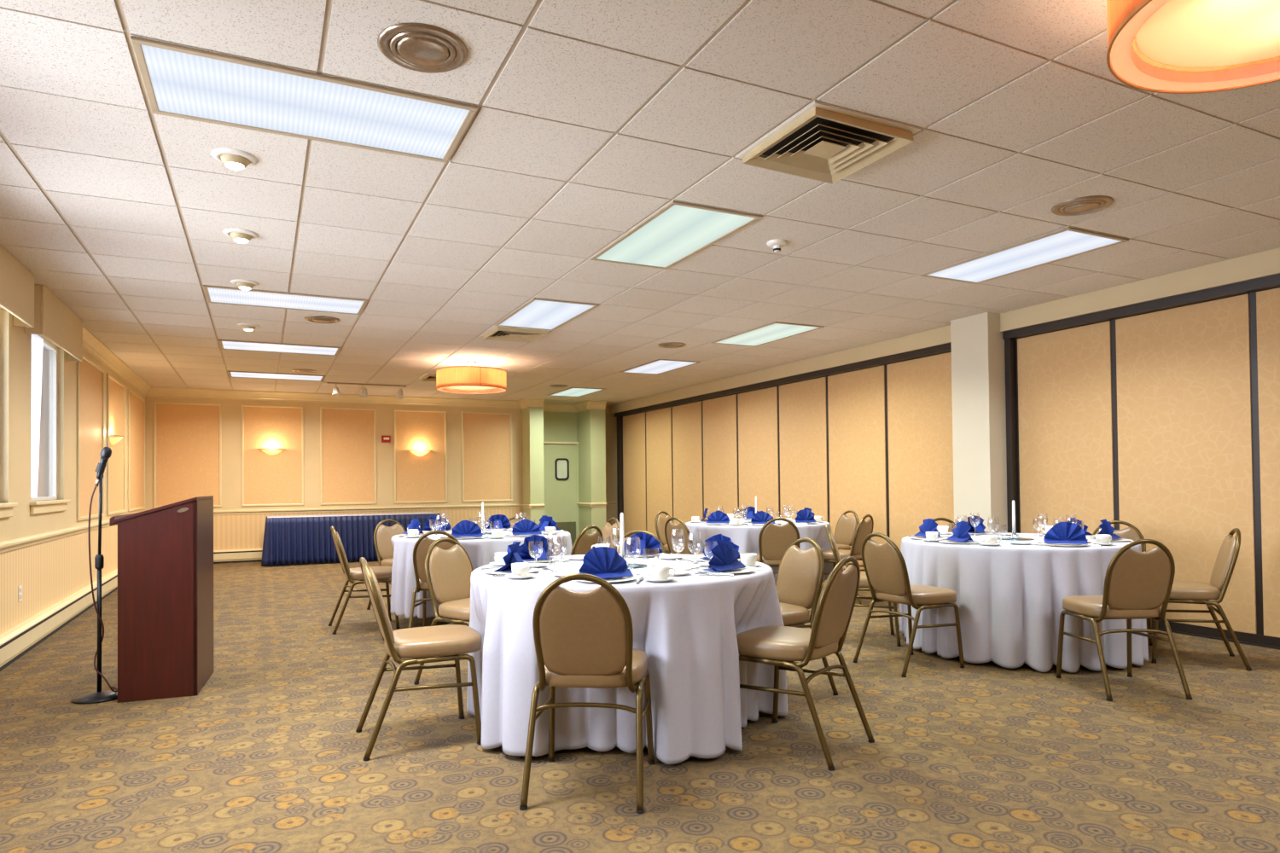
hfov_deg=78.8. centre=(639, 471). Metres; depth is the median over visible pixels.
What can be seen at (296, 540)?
table skirt
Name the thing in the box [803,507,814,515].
napkin
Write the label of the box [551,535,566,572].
wine glass
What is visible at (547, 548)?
bowl
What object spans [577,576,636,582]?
dinner plate
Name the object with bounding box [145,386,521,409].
trim
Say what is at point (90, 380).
wall panel
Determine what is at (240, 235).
recessed light
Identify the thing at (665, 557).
bread plate
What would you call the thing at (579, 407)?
trim
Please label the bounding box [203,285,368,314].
recessed light
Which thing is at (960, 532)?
napkin
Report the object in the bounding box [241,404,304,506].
wall panel
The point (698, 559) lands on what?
dinner plate
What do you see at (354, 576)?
banquet chair
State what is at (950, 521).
banquet chair
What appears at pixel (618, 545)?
banquet chair
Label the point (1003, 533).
bread plate
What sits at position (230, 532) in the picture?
wall
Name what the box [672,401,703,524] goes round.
partition panel
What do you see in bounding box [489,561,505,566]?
saucer
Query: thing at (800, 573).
banquet chair
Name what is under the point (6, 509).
window sill
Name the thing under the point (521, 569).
coffee cup
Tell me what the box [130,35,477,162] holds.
recessed light
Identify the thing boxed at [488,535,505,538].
saucer
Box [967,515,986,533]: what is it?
napkin
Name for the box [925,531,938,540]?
coffee cup
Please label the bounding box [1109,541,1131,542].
fork
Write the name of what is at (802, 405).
partition panel
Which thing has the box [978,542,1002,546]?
saucer
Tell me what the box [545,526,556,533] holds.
coffee cup
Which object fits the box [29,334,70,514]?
window
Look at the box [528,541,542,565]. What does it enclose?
water goblet
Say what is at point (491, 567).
fork
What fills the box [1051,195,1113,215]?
ceiling vent
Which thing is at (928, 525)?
napkin
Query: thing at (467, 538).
dinner plate
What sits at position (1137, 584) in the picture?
banquet chair
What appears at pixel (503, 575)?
knife
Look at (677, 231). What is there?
recessed light
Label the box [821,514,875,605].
banquet chair
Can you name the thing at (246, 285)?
recessed light
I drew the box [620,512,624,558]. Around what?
taper candle
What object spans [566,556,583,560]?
bread plate
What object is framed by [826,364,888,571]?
partition panel
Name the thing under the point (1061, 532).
napkin
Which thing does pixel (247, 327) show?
recessed light
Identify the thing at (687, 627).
tablecloth
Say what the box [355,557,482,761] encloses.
banquet chair
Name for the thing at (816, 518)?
coffee cup
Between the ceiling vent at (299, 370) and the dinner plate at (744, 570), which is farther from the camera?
the ceiling vent at (299, 370)
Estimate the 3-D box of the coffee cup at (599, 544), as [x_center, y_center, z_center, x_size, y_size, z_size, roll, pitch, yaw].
[-0.234,0.469,4.669,0.100,0.062,0.085,0,-1,-18]
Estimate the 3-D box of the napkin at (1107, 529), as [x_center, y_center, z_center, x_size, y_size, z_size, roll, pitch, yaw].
[3.210,0.398,5.370,0.256,0.136,0.121,0,-1,-41]
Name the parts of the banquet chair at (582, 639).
leg, leg, backrest, frame, seat, leg, seat frame, leg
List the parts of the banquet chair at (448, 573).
leg, frame, backrest, seat, seat frame, leg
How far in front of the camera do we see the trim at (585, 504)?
14.87 m
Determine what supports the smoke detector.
attached to the ceiling
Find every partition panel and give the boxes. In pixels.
[622,412,646,537]
[645,407,673,537]
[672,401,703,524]
[702,394,738,519]
[737,385,779,518]
[778,376,829,523]
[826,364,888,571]
[885,352,954,551]
[1015,320,1117,534]
[1113,292,1260,644]
[1252,287,1279,647]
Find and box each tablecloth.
[390,529,572,618]
[466,553,788,764]
[685,519,836,582]
[899,533,1148,673]
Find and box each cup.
[407,529,418,536]
[491,529,505,537]
[494,552,506,564]
[511,562,529,576]
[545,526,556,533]
[591,543,609,548]
[650,564,675,579]
[691,516,699,522]
[727,513,734,518]
[731,518,740,524]
[739,553,756,565]
[814,516,824,521]
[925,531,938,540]
[936,525,948,533]
[983,535,1001,544]
[1040,525,1053,533]
[1094,534,1111,543]
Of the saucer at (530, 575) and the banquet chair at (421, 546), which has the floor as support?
the banquet chair at (421, 546)
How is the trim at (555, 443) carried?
attached to the wall at (558, 427)
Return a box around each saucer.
[403,535,420,538]
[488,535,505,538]
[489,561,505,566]
[504,573,535,579]
[542,532,558,535]
[644,576,676,581]
[745,563,762,567]
[921,538,942,541]
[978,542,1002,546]
[1090,541,1115,546]
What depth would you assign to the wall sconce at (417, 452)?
13.62 m
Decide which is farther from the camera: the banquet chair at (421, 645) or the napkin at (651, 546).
the napkin at (651, 546)
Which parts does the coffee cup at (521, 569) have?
handle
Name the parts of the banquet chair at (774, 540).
seat, backrest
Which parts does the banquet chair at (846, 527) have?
seat, backrest, frame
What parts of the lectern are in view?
panel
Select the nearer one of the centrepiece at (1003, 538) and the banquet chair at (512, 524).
the centrepiece at (1003, 538)
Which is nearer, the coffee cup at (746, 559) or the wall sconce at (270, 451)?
the coffee cup at (746, 559)
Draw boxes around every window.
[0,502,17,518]
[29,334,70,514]
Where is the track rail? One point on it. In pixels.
(322, 382)
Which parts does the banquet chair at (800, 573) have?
seat, seat frame, backrest, frame, leg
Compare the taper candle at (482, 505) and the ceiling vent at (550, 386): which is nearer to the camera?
the taper candle at (482, 505)
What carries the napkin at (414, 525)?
on the dinner plate at (421, 533)
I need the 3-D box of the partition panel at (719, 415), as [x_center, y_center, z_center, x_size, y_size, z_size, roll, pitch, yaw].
[1.252,0.107,12.001,0.075,2.493,1.020,0,-1,-26]
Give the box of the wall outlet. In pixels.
[18,585,22,601]
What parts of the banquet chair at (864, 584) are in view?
frame, backrest, seat, seat frame, leg, leg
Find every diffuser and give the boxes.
[446,385,496,389]
[1135,0,1279,67]
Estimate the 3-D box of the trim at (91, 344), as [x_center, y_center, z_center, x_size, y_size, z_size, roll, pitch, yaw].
[-6.367,-1.264,9.543,0.085,0.150,5.320,0,-1,-26]
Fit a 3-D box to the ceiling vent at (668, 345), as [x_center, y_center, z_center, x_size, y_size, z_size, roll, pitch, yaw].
[0.360,-1.411,8.754,0.310,0.022,0.310,0,-1,-26]
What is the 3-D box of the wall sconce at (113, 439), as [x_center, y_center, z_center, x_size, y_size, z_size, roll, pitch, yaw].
[-6.189,-0.368,9.233,0.124,0.125,0.400,0,-1,-26]
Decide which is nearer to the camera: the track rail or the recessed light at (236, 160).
the recessed light at (236, 160)
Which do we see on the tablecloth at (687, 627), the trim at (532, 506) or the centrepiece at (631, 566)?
the centrepiece at (631, 566)
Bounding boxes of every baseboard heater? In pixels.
[0,569,117,671]
[213,548,262,564]
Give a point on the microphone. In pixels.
(106, 452)
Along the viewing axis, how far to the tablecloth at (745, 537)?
7.73 m
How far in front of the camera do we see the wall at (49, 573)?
6.02 m
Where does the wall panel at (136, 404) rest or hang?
attached to the wall at (49, 573)
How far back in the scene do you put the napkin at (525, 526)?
6.47 m
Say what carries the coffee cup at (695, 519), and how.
on the saucer
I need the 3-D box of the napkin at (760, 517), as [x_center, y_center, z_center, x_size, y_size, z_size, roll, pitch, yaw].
[1.217,0.460,7.772,0.256,0.131,0.121,0,-1,-15]
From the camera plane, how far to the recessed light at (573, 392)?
13.11 m
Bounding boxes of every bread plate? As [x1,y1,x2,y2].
[529,563,547,568]
[552,571,579,576]
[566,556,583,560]
[659,555,685,559]
[669,570,691,575]
[698,562,709,566]
[939,535,952,537]
[999,532,1020,535]
[1008,541,1033,545]
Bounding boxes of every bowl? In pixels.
[546,532,560,552]
[546,547,562,566]
[551,535,566,558]
[625,537,640,559]
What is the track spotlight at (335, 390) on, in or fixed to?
attached to the track rail
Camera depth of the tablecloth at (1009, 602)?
4.88 m
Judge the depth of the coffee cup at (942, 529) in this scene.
6.15 m
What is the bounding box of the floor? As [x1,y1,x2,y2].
[0,545,1279,852]
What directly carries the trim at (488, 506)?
attached to the wall at (230, 532)
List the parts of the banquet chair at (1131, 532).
backrest, frame, leg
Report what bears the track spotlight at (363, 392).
attached to the track rail
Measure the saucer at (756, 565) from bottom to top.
0.015 m
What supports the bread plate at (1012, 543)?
on the tablecloth at (1009, 602)
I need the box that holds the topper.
[267,512,436,517]
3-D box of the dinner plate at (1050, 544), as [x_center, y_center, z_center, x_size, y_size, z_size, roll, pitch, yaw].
[2.737,0.473,5.014,0.278,0.011,0.278,0,-1,-26]
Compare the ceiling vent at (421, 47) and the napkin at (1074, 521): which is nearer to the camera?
the ceiling vent at (421, 47)
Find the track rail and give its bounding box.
[321,381,406,387]
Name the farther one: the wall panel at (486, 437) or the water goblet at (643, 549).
the wall panel at (486, 437)
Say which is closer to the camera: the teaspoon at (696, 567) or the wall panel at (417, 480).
the teaspoon at (696, 567)
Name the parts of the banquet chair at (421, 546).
leg, seat, leg, backrest, frame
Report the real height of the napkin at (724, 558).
0.139 m
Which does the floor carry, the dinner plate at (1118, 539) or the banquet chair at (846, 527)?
the banquet chair at (846, 527)
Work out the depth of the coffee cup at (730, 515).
8.92 m
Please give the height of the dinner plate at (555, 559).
0.011 m
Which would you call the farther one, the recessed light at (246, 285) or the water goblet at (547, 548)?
the recessed light at (246, 285)
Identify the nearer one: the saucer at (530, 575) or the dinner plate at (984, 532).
the saucer at (530, 575)
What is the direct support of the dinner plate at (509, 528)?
on the tablecloth at (481, 552)
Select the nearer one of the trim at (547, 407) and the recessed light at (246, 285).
the recessed light at (246, 285)
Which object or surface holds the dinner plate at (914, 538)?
on the tablecloth at (1009, 602)
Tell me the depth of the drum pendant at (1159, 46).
2.34 m
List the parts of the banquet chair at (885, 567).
leg, backrest, frame, leg, leg, seat, seat frame, leg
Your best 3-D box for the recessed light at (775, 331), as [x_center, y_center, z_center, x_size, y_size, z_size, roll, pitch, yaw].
[1.315,-1.433,8.217,0.594,0.011,1.204,0,-1,-26]
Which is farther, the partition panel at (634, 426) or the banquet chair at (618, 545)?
the partition panel at (634, 426)
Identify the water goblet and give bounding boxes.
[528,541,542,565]
[546,547,562,575]
[643,548,659,576]
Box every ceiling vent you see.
[291,368,317,372]
[303,315,340,323]
[377,22,467,73]
[418,372,436,381]
[479,325,551,343]
[548,384,568,387]
[657,342,686,348]
[736,102,920,184]
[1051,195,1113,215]
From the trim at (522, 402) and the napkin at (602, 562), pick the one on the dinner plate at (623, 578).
the napkin at (602, 562)
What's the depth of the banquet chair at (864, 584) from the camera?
5.72 m
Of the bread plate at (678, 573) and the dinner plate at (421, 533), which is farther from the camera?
the dinner plate at (421, 533)
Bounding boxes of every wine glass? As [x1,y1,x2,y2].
[546,532,560,564]
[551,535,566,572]
[625,537,640,575]
[670,529,684,561]
[687,533,702,567]
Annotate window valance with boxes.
[0,244,34,327]
[24,284,82,361]
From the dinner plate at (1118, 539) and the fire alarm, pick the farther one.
the fire alarm
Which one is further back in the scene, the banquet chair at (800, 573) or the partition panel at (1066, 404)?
the partition panel at (1066, 404)
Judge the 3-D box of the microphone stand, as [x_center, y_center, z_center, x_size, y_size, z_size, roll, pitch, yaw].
[-3.086,0.622,4.448,0.260,1.341,0.260,0,-1,-26]
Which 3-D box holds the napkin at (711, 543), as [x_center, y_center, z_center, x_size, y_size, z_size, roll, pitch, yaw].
[0.434,0.410,4.264,0.256,0.136,0.121,-1,-1,41]
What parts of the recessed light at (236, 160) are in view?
bulb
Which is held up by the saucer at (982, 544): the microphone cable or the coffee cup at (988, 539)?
the coffee cup at (988, 539)
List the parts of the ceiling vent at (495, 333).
plate, ceiling plate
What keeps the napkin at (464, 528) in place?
on the dinner plate at (467, 538)
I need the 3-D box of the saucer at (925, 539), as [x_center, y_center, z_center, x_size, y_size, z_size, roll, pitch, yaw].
[2.051,0.486,5.472,0.144,0.015,0.144,0,-1,-26]
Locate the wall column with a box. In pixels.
[950,312,1007,533]
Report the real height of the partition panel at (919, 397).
2.493 m
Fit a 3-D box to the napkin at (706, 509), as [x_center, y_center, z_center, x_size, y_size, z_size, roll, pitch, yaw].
[0.728,0.474,8.589,0.121,0.136,0.256,-1,-1,7]
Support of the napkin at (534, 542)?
on the dinner plate at (555, 559)
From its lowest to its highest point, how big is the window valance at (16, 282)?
0.378 m
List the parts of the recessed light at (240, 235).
bulb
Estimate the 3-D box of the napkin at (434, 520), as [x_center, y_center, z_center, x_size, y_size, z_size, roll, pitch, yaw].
[-1.860,0.478,7.172,0.256,0.139,0.121,0,-1,-27]
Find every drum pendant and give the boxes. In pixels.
[436,360,506,394]
[1106,0,1279,93]
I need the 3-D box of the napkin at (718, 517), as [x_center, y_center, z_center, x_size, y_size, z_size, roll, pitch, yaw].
[0.806,0.467,7.973,0.256,0.131,0.121,-1,-1,24]
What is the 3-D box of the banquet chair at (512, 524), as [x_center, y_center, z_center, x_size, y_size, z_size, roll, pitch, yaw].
[-1.292,0.896,7.849,0.459,0.866,0.548,-1,-1,6]
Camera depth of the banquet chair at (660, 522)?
8.96 m
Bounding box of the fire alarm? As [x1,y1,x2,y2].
[381,436,390,442]
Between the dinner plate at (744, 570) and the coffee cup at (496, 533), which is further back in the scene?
the coffee cup at (496, 533)
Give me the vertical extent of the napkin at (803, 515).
0.135 m
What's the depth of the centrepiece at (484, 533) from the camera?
6.82 m
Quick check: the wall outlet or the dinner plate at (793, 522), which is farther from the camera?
the dinner plate at (793, 522)
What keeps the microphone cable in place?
attached to the microphone stand
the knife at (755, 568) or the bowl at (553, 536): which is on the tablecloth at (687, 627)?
the knife at (755, 568)
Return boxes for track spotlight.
[331,384,339,396]
[360,384,368,398]
[396,386,404,399]
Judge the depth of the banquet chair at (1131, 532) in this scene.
5.98 m
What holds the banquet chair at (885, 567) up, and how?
on the floor
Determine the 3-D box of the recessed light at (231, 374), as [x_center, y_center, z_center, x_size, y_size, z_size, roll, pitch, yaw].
[-5.064,-1.325,10.883,1.204,0.011,0.594,0,-1,-26]
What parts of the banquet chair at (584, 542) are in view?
backrest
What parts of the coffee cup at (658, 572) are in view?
handle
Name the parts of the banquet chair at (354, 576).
leg, backrest, frame, leg, seat, seat frame, leg, leg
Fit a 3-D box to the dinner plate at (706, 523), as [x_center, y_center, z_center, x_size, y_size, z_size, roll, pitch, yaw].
[0.801,0.540,7.958,0.278,0.011,0.278,0,-1,-26]
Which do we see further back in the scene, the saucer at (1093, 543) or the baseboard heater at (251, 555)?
the baseboard heater at (251, 555)
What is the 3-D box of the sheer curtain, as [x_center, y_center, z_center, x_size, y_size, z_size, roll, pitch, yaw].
[-4.854,-0.446,6.253,0.024,1.310,0.490,0,-1,-26]
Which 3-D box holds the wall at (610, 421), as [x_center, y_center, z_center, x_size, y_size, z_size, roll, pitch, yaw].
[-0.596,0.044,15.608,0.840,2.795,0.200,0,-1,-26]
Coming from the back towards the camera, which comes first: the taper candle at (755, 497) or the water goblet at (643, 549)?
the taper candle at (755, 497)
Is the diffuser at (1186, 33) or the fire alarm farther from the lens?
the fire alarm
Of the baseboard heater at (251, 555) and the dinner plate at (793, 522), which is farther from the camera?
the baseboard heater at (251, 555)
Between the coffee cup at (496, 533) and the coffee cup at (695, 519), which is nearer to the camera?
the coffee cup at (496, 533)
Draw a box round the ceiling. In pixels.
[0,0,1279,406]
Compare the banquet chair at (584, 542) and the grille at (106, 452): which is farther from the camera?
the banquet chair at (584, 542)
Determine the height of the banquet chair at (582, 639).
0.866 m
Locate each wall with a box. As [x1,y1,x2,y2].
[0,306,145,634]
[145,396,522,550]
[521,407,544,524]
[543,411,576,444]
[605,405,617,525]
[608,247,1279,414]
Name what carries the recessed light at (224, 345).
in the ceiling
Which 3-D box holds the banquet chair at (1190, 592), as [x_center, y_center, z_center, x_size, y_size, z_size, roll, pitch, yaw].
[3.608,0.802,5.112,0.548,0.866,0.459,-1,-1,26]
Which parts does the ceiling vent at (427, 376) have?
ceiling plate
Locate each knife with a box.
[492,573,538,577]
[746,567,762,570]
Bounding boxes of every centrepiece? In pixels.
[481,532,491,535]
[626,563,646,569]
[997,537,1034,541]
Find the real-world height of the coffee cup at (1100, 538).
0.062 m
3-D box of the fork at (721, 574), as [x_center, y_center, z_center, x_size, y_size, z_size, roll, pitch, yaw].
[0.342,0.476,3.589,0.195,0.012,0.022,-1,-1,31]
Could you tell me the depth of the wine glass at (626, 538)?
3.65 m
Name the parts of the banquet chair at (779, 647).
leg, seat frame, leg, seat, leg, frame, backrest, leg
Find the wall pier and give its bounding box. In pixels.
[576,409,606,535]
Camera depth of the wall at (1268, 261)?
6.87 m
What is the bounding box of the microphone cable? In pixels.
[88,486,117,692]
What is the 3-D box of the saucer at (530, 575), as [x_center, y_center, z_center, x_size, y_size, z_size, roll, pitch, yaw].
[-0.548,0.483,3.578,0.144,0.015,0.144,0,-1,-26]
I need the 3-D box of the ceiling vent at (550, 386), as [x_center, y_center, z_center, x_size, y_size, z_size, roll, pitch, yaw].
[-1.284,-1.338,12.301,0.310,0.022,0.310,0,-1,-26]
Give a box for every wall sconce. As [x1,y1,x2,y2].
[109,434,123,445]
[258,448,285,455]
[409,449,430,456]
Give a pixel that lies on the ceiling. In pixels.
(591, 118)
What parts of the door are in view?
kick plate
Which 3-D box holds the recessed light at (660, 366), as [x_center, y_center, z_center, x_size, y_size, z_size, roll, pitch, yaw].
[0.250,-1.388,10.412,0.594,0.011,1.204,0,-1,-26]
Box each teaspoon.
[550,560,570,564]
[625,557,650,558]
[683,566,699,570]
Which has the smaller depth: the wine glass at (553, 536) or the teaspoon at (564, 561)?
the wine glass at (553, 536)
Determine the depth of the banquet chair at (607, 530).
7.38 m
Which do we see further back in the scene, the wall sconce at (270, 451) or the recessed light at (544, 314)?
the wall sconce at (270, 451)
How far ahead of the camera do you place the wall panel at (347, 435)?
13.17 m
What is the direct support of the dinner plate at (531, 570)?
on the tablecloth at (687, 627)
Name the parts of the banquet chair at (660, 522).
backrest, seat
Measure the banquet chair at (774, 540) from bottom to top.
0.866 m
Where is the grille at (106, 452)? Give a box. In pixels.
[100,447,111,458]
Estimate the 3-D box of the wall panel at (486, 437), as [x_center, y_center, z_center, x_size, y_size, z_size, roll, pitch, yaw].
[-2.780,-0.263,14.210,0.930,1.640,0.020,0,-1,-26]
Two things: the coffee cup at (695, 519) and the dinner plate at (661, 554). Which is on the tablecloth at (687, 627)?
the dinner plate at (661, 554)
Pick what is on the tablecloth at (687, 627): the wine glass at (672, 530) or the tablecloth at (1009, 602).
the wine glass at (672, 530)
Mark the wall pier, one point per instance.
(590, 423)
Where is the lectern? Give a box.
[109,495,213,703]
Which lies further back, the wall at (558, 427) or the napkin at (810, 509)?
the wall at (558, 427)
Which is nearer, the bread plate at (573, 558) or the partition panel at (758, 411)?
the bread plate at (573, 558)
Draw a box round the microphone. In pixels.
[94,447,111,486]
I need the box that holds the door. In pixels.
[543,444,576,545]
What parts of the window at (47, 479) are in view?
pane, sill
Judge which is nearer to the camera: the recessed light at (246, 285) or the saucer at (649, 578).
the saucer at (649, 578)
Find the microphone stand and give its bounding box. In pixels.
[70,463,117,704]
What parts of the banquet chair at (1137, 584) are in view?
leg, leg, seat frame, seat, leg, frame, backrest, leg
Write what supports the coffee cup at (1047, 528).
on the saucer
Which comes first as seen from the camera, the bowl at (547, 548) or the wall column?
the bowl at (547, 548)
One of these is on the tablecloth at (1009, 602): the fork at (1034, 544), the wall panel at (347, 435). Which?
the fork at (1034, 544)
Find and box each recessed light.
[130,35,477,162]
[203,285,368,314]
[210,148,257,170]
[218,339,341,355]
[222,228,258,244]
[227,371,325,381]
[230,279,259,290]
[237,323,260,331]
[494,297,599,331]
[547,387,605,397]
[590,201,762,269]
[619,359,700,374]
[710,321,824,347]
[920,226,1128,284]
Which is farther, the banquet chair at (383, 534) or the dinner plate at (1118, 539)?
the banquet chair at (383, 534)
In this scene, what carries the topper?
on the banquet table
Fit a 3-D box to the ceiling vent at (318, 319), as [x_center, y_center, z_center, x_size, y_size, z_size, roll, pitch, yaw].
[-2.945,-1.400,7.227,0.310,0.022,0.310,0,-1,-26]
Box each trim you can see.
[0,519,109,552]
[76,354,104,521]
[82,325,151,396]
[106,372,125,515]
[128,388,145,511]
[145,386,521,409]
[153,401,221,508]
[213,504,522,515]
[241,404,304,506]
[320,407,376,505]
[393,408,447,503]
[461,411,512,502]
[518,398,529,409]
[521,504,530,508]
[525,398,544,407]
[529,504,544,508]
[543,403,576,412]
[543,442,578,444]
[574,401,591,412]
[576,444,579,536]
[576,502,592,506]
[586,401,606,409]
[589,502,606,506]
[605,501,616,505]
[614,273,1279,650]
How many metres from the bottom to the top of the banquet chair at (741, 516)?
0.866 m
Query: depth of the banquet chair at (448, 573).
4.73 m
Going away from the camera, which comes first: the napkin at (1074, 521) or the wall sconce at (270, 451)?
the napkin at (1074, 521)
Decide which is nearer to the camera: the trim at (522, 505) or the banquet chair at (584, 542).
the banquet chair at (584, 542)
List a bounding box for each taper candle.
[481,502,483,529]
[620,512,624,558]
[755,496,756,513]
[1012,500,1015,535]
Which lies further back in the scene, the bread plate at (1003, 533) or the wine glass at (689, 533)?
the bread plate at (1003, 533)
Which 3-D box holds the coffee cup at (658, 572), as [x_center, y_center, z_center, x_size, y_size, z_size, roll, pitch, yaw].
[0.093,0.446,3.409,0.085,0.062,0.101,0,-1,-36]
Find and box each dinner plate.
[396,533,424,535]
[455,536,484,539]
[482,568,539,575]
[484,528,511,529]
[509,534,542,536]
[523,557,559,563]
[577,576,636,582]
[618,552,665,557]
[695,557,740,562]
[696,567,754,574]
[705,523,731,524]
[748,523,776,525]
[792,522,818,523]
[908,536,945,539]
[938,540,982,544]
[968,532,992,535]
[1041,542,1090,546]
[1086,538,1131,541]
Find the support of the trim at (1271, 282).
attached to the wall
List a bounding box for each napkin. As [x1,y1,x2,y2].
[402,518,424,535]
[423,515,451,531]
[451,520,482,537]
[483,514,510,529]
[494,541,531,572]
[511,518,541,535]
[518,535,555,561]
[538,515,560,530]
[578,546,633,578]
[624,531,663,555]
[699,534,740,559]
[700,508,708,521]
[703,540,746,571]
[706,510,730,523]
[743,506,758,518]
[750,511,775,523]
[794,509,816,523]
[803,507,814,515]
[914,518,940,538]
[945,520,974,542]
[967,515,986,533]
[1043,522,1087,544]
[1066,517,1093,535]
[1093,519,1122,539]
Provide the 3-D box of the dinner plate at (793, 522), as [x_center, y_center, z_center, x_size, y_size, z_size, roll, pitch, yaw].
[1.684,0.530,7.957,0.278,0.011,0.278,0,-1,-26]
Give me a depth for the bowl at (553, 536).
3.79 m
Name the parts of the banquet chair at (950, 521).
frame, backrest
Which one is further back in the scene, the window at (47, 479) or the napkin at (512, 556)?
the window at (47, 479)
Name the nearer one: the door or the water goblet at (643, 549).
the water goblet at (643, 549)
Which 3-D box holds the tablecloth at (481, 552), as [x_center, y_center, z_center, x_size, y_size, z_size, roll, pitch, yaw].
[-1.384,0.867,6.832,1.560,0.630,1.665,0,-1,-26]
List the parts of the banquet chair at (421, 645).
leg, backrest, leg, frame, seat, seat frame, leg, leg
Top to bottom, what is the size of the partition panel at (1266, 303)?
2.493 m
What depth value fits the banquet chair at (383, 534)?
7.56 m
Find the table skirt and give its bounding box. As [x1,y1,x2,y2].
[261,512,440,566]
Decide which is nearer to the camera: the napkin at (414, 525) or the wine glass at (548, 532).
the wine glass at (548, 532)
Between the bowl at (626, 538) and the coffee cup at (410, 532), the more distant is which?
the coffee cup at (410, 532)
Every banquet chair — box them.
[328,525,399,634]
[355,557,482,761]
[366,519,405,610]
[408,530,469,628]
[413,537,473,685]
[508,516,527,529]
[519,573,654,814]
[570,525,603,555]
[601,517,620,548]
[614,529,665,553]
[654,511,674,553]
[664,517,703,555]
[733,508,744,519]
[736,556,874,771]
[756,517,800,574]
[775,537,837,695]
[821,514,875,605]
[825,524,901,646]
[833,510,859,565]
[853,532,965,677]
[933,517,956,533]
[1055,539,1192,701]
[1092,520,1153,645]
[1146,528,1251,670]
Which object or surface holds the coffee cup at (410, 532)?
on the saucer at (408, 537)
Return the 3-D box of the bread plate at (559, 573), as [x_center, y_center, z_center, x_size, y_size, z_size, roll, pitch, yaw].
[-0.335,0.483,3.641,0.152,0.013,0.152,0,-1,-26]
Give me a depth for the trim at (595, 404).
14.65 m
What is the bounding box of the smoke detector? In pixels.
[766,238,787,252]
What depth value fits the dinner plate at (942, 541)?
5.29 m
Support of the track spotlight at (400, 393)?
attached to the track rail
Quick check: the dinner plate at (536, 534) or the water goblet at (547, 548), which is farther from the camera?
the dinner plate at (536, 534)
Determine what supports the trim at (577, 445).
attached to the wall at (558, 427)
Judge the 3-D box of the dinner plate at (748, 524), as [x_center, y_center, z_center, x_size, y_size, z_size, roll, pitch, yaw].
[1.222,0.532,7.757,0.278,0.011,0.278,0,-1,-26]
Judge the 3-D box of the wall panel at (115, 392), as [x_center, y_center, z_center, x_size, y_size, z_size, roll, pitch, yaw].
[-6.382,-0.299,9.505,0.020,1.640,1.220,0,-1,-26]
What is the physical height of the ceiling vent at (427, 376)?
0.042 m
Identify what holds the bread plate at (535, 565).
on the tablecloth at (687, 627)
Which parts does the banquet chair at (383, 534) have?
seat, frame, backrest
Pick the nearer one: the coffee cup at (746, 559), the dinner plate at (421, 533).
the coffee cup at (746, 559)
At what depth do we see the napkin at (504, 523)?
7.42 m
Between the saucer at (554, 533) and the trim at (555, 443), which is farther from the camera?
the trim at (555, 443)
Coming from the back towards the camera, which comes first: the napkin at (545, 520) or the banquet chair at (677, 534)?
the banquet chair at (677, 534)
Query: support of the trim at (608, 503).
attached to the wall at (610, 421)
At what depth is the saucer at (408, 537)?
6.40 m
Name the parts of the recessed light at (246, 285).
bulb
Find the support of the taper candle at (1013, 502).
in the candle holder
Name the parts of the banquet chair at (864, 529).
seat frame, seat, leg, frame, backrest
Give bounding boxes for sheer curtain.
[30,334,43,497]
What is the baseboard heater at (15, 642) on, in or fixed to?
attached to the wall at (49, 573)
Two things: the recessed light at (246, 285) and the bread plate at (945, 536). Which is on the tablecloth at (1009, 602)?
the bread plate at (945, 536)
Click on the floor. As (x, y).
(268, 756)
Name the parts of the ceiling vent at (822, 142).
plate, ceiling plate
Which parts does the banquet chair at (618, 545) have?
backrest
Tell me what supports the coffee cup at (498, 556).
on the saucer at (495, 563)
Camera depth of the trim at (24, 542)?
6.33 m
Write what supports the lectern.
on the floor
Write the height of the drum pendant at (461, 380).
0.360 m
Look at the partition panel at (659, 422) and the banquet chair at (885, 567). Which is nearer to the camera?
the banquet chair at (885, 567)
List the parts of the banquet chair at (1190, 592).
leg, seat frame, seat, leg, frame, backrest, leg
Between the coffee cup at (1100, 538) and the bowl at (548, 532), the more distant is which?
the coffee cup at (1100, 538)
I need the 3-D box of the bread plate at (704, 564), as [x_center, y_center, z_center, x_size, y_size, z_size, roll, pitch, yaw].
[0.374,0.481,4.024,0.152,0.013,0.152,0,-1,-26]
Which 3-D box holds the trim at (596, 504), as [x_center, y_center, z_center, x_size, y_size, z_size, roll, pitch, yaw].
[-0.781,0.629,14.653,0.330,0.069,0.034,0,-1,-26]
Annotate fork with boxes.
[481,567,500,570]
[694,573,733,576]
[1034,544,1053,546]
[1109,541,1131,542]
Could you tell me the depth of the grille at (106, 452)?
4.46 m
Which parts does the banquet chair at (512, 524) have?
backrest, frame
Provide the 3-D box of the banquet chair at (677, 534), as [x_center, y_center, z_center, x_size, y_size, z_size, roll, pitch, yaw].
[0.533,0.874,7.660,0.548,0.866,0.459,0,-1,-38]
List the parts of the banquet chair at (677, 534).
backrest, seat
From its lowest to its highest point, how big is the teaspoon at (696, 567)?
0.010 m
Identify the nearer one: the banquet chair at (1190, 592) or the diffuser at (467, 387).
the banquet chair at (1190, 592)
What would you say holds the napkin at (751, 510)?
on the dinner plate

